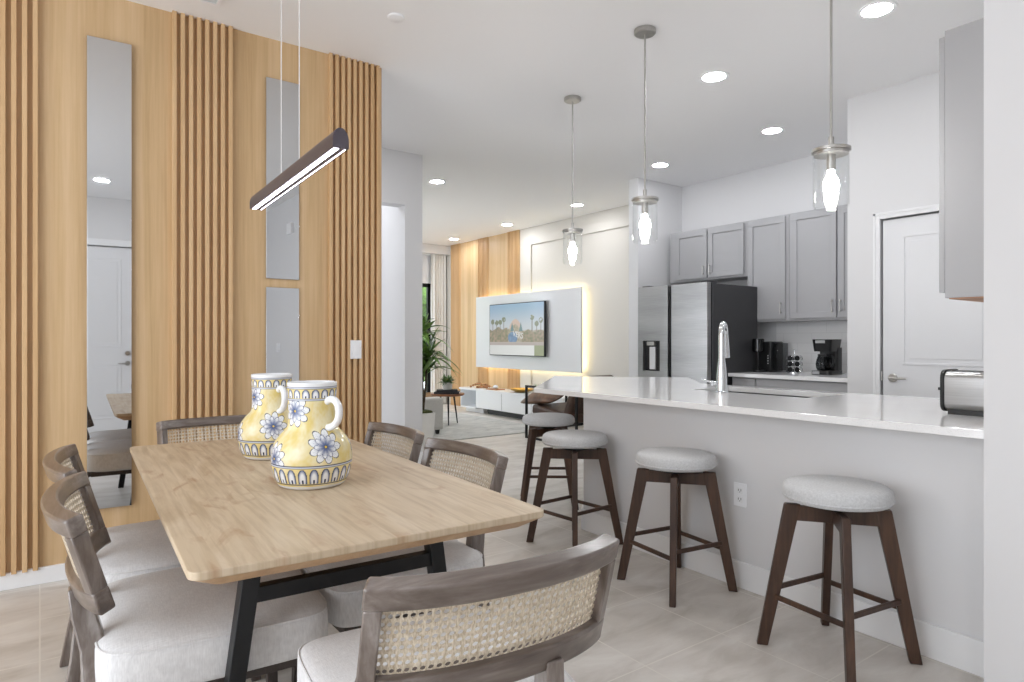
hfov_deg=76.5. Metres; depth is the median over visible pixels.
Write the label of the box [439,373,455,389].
potted plant
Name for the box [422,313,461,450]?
dracaena
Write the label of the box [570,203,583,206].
recessed light
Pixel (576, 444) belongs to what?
bar stool
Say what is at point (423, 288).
hedge
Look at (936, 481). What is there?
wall
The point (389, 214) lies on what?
wall
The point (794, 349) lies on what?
rack
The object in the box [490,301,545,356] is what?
television
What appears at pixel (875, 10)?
diffuser
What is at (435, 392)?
book
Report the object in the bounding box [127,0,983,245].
ceiling
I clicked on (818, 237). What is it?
upper cabinet
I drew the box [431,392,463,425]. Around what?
side table
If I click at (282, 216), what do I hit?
wall mirror
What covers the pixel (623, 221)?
trim
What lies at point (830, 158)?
socket
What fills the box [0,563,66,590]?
baseboard
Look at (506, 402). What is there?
media console
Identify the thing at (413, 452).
dining chair
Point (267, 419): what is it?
vase
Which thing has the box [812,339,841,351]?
coffee maker top
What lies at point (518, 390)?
bowl
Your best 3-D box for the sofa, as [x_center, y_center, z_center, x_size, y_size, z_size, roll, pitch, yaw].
[-2.066,0.804,9.095,1.150,0.808,2.455,0,0,-36]
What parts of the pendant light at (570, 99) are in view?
rod, bulb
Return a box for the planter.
[422,412,434,450]
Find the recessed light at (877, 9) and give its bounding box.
[856,0,897,18]
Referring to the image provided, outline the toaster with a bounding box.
[938,369,983,416]
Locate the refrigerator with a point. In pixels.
(678, 324)
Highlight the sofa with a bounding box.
[425,397,442,433]
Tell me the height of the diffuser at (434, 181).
0.001 m
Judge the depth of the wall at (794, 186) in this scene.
6.86 m
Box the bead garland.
[469,382,490,387]
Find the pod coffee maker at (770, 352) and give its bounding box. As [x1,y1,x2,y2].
[752,339,782,371]
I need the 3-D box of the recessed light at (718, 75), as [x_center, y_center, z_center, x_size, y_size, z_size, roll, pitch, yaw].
[1.397,-1.827,4.497,0.204,0.006,0.204,0,0,-36]
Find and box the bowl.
[510,388,532,392]
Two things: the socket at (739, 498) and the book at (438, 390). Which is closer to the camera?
the socket at (739, 498)
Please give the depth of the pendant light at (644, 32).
3.81 m
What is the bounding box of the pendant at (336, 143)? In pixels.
[250,0,348,209]
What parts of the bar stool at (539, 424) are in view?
leg, leg, seat, leg, leg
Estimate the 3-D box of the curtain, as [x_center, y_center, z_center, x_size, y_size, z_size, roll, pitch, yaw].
[-1.422,-0.285,12.540,0.300,2.970,0.105,0,0,-36]
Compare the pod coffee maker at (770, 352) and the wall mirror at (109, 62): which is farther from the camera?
the pod coffee maker at (770, 352)
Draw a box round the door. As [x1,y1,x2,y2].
[881,213,983,398]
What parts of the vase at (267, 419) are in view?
handle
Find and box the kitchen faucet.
[702,321,729,392]
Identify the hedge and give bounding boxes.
[422,287,425,381]
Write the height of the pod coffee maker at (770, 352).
0.329 m
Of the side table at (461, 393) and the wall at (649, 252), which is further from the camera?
the side table at (461, 393)
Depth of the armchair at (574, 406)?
7.76 m
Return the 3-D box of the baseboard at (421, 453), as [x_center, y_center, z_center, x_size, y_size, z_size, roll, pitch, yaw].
[-0.955,1.155,6.342,0.189,0.130,0.016,0,0,-36]
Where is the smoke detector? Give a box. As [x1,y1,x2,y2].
[387,13,404,22]
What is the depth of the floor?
2.77 m
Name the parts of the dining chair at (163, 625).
cane panel, frame, leg, post, post, seat, seat frame, leg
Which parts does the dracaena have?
stem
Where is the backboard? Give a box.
[476,287,582,372]
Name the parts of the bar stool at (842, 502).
leg, leg, seat, leg, leg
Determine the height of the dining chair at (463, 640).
0.824 m
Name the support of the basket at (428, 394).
on the sofa
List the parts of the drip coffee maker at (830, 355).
carafe handle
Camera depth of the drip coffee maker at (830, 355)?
5.91 m
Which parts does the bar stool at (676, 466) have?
leg, leg, seat, leg, leg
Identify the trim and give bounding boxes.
[422,243,449,255]
[526,216,628,387]
[873,204,938,394]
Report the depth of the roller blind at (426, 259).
12.52 m
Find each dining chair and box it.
[40,471,327,681]
[42,444,260,681]
[156,415,245,444]
[291,438,507,681]
[297,533,619,681]
[364,422,424,462]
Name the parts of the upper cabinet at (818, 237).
door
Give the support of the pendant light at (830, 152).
hanging from the ceiling
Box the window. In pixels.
[422,283,430,391]
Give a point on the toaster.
(961, 391)
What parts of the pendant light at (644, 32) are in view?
rod, bulb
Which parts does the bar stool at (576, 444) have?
leg, swivel plate, seat, leg, leg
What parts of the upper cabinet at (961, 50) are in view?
door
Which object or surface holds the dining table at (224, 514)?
on the floor
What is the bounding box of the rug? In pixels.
[433,411,528,439]
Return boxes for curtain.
[431,254,445,402]
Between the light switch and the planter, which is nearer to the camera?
the light switch
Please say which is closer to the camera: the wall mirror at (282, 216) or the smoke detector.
the smoke detector
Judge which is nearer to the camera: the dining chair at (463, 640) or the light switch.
the dining chair at (463, 640)
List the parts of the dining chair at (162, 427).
post, frame, cane panel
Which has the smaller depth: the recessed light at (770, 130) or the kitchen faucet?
the kitchen faucet
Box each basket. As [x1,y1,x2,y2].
[426,392,435,396]
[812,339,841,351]
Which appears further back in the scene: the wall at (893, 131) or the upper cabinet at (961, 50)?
the wall at (893, 131)
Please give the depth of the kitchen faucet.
3.84 m
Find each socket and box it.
[570,233,574,241]
[642,202,647,214]
[737,487,742,493]
[737,496,742,502]
[826,154,835,170]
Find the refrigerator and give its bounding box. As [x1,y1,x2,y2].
[638,281,756,384]
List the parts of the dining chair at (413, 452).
post, cane panel, frame, post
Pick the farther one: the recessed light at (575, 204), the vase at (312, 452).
the recessed light at (575, 204)
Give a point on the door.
(926, 333)
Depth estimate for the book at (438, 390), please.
9.32 m
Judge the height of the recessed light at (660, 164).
0.006 m
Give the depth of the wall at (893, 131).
4.75 m
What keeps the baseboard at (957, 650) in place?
attached to the wall at (936, 481)
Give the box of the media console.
[459,386,581,426]
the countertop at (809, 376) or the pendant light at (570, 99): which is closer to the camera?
the pendant light at (570, 99)
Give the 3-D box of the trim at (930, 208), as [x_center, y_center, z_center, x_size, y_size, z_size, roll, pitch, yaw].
[2.917,0.145,4.390,0.020,2.150,0.915,0,0,-36]
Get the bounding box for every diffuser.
[430,180,442,182]
[653,163,666,166]
[703,73,724,81]
[763,128,780,133]
[861,3,892,16]
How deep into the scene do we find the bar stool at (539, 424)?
4.75 m
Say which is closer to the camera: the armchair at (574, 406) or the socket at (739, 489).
the socket at (739, 489)
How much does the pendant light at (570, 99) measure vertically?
1.250 m
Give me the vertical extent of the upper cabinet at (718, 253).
0.565 m
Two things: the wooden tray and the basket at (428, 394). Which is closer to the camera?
the wooden tray
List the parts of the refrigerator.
freezer door, fridge door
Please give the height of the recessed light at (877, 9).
0.006 m
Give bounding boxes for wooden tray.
[486,388,504,389]
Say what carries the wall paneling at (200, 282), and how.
attached to the wall
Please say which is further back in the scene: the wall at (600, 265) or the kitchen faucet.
the wall at (600, 265)
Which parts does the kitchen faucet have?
handle, spout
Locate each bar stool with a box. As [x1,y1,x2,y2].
[520,412,578,509]
[526,429,622,546]
[617,447,737,607]
[757,475,922,681]
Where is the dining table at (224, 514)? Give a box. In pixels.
[130,438,543,681]
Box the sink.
[729,391,809,397]
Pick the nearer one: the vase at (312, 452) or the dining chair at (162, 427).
the vase at (312, 452)
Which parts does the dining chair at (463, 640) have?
post, seat, cane panel, leg, post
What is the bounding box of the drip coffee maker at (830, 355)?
[812,339,841,374]
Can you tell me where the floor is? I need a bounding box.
[0,403,983,681]
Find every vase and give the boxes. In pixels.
[238,373,291,459]
[271,380,351,489]
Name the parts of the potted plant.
pot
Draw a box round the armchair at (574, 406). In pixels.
[525,375,613,440]
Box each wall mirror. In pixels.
[87,35,131,508]
[266,77,298,279]
[266,287,298,380]
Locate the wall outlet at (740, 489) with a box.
[734,482,746,507]
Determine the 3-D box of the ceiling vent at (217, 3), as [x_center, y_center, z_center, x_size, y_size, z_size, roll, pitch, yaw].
[-1.657,-1.824,3.369,0.300,0.012,0.200,0,0,-36]
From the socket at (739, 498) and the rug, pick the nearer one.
the socket at (739, 498)
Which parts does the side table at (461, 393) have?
leg, leg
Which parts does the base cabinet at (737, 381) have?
drawer, drawer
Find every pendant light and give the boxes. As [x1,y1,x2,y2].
[562,95,582,256]
[631,25,658,232]
[811,0,850,195]
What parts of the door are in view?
handle, panel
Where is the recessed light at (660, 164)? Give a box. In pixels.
[650,162,669,167]
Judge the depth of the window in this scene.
12.58 m
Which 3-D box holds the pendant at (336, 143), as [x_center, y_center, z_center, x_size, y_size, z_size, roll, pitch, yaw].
[-0.758,-1.177,2.234,0.048,1.306,0.906,0,0,-36]
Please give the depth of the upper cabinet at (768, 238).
6.43 m
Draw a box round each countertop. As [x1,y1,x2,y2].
[534,376,983,438]
[728,371,846,382]
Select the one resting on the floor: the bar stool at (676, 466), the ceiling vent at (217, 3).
the bar stool at (676, 466)
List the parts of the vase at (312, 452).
handle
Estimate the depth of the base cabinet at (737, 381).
5.75 m
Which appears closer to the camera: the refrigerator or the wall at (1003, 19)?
the wall at (1003, 19)
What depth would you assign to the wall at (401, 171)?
6.34 m
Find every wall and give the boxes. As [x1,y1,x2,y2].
[382,148,421,456]
[382,205,397,453]
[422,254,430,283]
[445,205,628,403]
[584,398,983,640]
[629,178,681,376]
[682,155,846,369]
[847,72,938,394]
[984,0,1023,681]
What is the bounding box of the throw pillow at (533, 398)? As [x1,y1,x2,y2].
[520,392,562,403]
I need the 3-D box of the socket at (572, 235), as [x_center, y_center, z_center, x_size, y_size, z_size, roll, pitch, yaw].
[0.456,-0.778,4.895,0.040,0.067,0.040,0,0,-36]
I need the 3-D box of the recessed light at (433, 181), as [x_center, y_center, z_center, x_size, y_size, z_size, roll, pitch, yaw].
[-0.861,-1.827,7.457,0.204,0.006,0.204,0,0,-36]
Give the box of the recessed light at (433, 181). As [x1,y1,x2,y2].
[428,179,445,183]
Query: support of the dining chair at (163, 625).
on the floor
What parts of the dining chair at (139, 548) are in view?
frame, leg, cane panel, leg, post, seat, leg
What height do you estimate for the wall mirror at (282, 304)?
1.205 m
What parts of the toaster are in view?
panel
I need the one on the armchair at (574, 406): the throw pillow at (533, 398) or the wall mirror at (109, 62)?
the throw pillow at (533, 398)
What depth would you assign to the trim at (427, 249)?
12.34 m
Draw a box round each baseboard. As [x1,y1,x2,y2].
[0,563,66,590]
[406,452,422,463]
[581,498,983,677]
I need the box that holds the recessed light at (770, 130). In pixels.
[760,127,784,134]
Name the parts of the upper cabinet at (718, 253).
door, door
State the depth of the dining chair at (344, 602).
2.24 m
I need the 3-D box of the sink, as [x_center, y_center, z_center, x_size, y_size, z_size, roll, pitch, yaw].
[1.524,0.438,3.925,0.424,0.204,0.784,0,0,-36]
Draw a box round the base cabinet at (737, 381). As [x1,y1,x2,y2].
[732,377,846,392]
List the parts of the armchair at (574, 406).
frame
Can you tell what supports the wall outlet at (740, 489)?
attached to the wall at (936, 481)
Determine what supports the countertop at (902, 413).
on the cabinet
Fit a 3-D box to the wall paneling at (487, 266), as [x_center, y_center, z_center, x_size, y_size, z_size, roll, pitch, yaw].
[-0.528,-0.305,11.585,0.036,3.050,2.195,0,0,-36]
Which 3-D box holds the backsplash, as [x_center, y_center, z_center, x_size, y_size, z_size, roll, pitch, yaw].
[3.130,0.058,6.180,0.010,0.496,1.340,0,0,-36]
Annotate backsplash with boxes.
[776,321,846,372]
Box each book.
[434,391,460,393]
[437,389,457,391]
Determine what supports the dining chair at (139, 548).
on the floor
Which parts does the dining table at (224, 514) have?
leg, leg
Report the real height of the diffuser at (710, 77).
0.001 m
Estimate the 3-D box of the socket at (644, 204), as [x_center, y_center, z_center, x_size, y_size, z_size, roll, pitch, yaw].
[0.783,-0.778,3.824,0.040,0.067,0.040,0,0,-36]
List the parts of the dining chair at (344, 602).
leg, seat frame, seat, post, cane panel, frame, leg, post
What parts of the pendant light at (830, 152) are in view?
rod, bulb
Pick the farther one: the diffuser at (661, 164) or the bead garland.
the bead garland
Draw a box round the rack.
[786,349,802,372]
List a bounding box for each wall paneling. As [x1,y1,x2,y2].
[0,0,381,576]
[451,230,519,405]
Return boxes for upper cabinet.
[670,221,748,283]
[748,214,796,322]
[790,204,846,321]
[939,18,983,301]
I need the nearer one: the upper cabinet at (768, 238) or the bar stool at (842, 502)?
the bar stool at (842, 502)
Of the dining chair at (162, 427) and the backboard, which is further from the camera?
the backboard
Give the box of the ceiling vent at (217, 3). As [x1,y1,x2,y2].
[196,0,222,6]
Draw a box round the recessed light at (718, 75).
[699,70,728,82]
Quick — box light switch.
[350,340,360,358]
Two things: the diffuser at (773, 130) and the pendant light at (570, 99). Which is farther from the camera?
the diffuser at (773, 130)

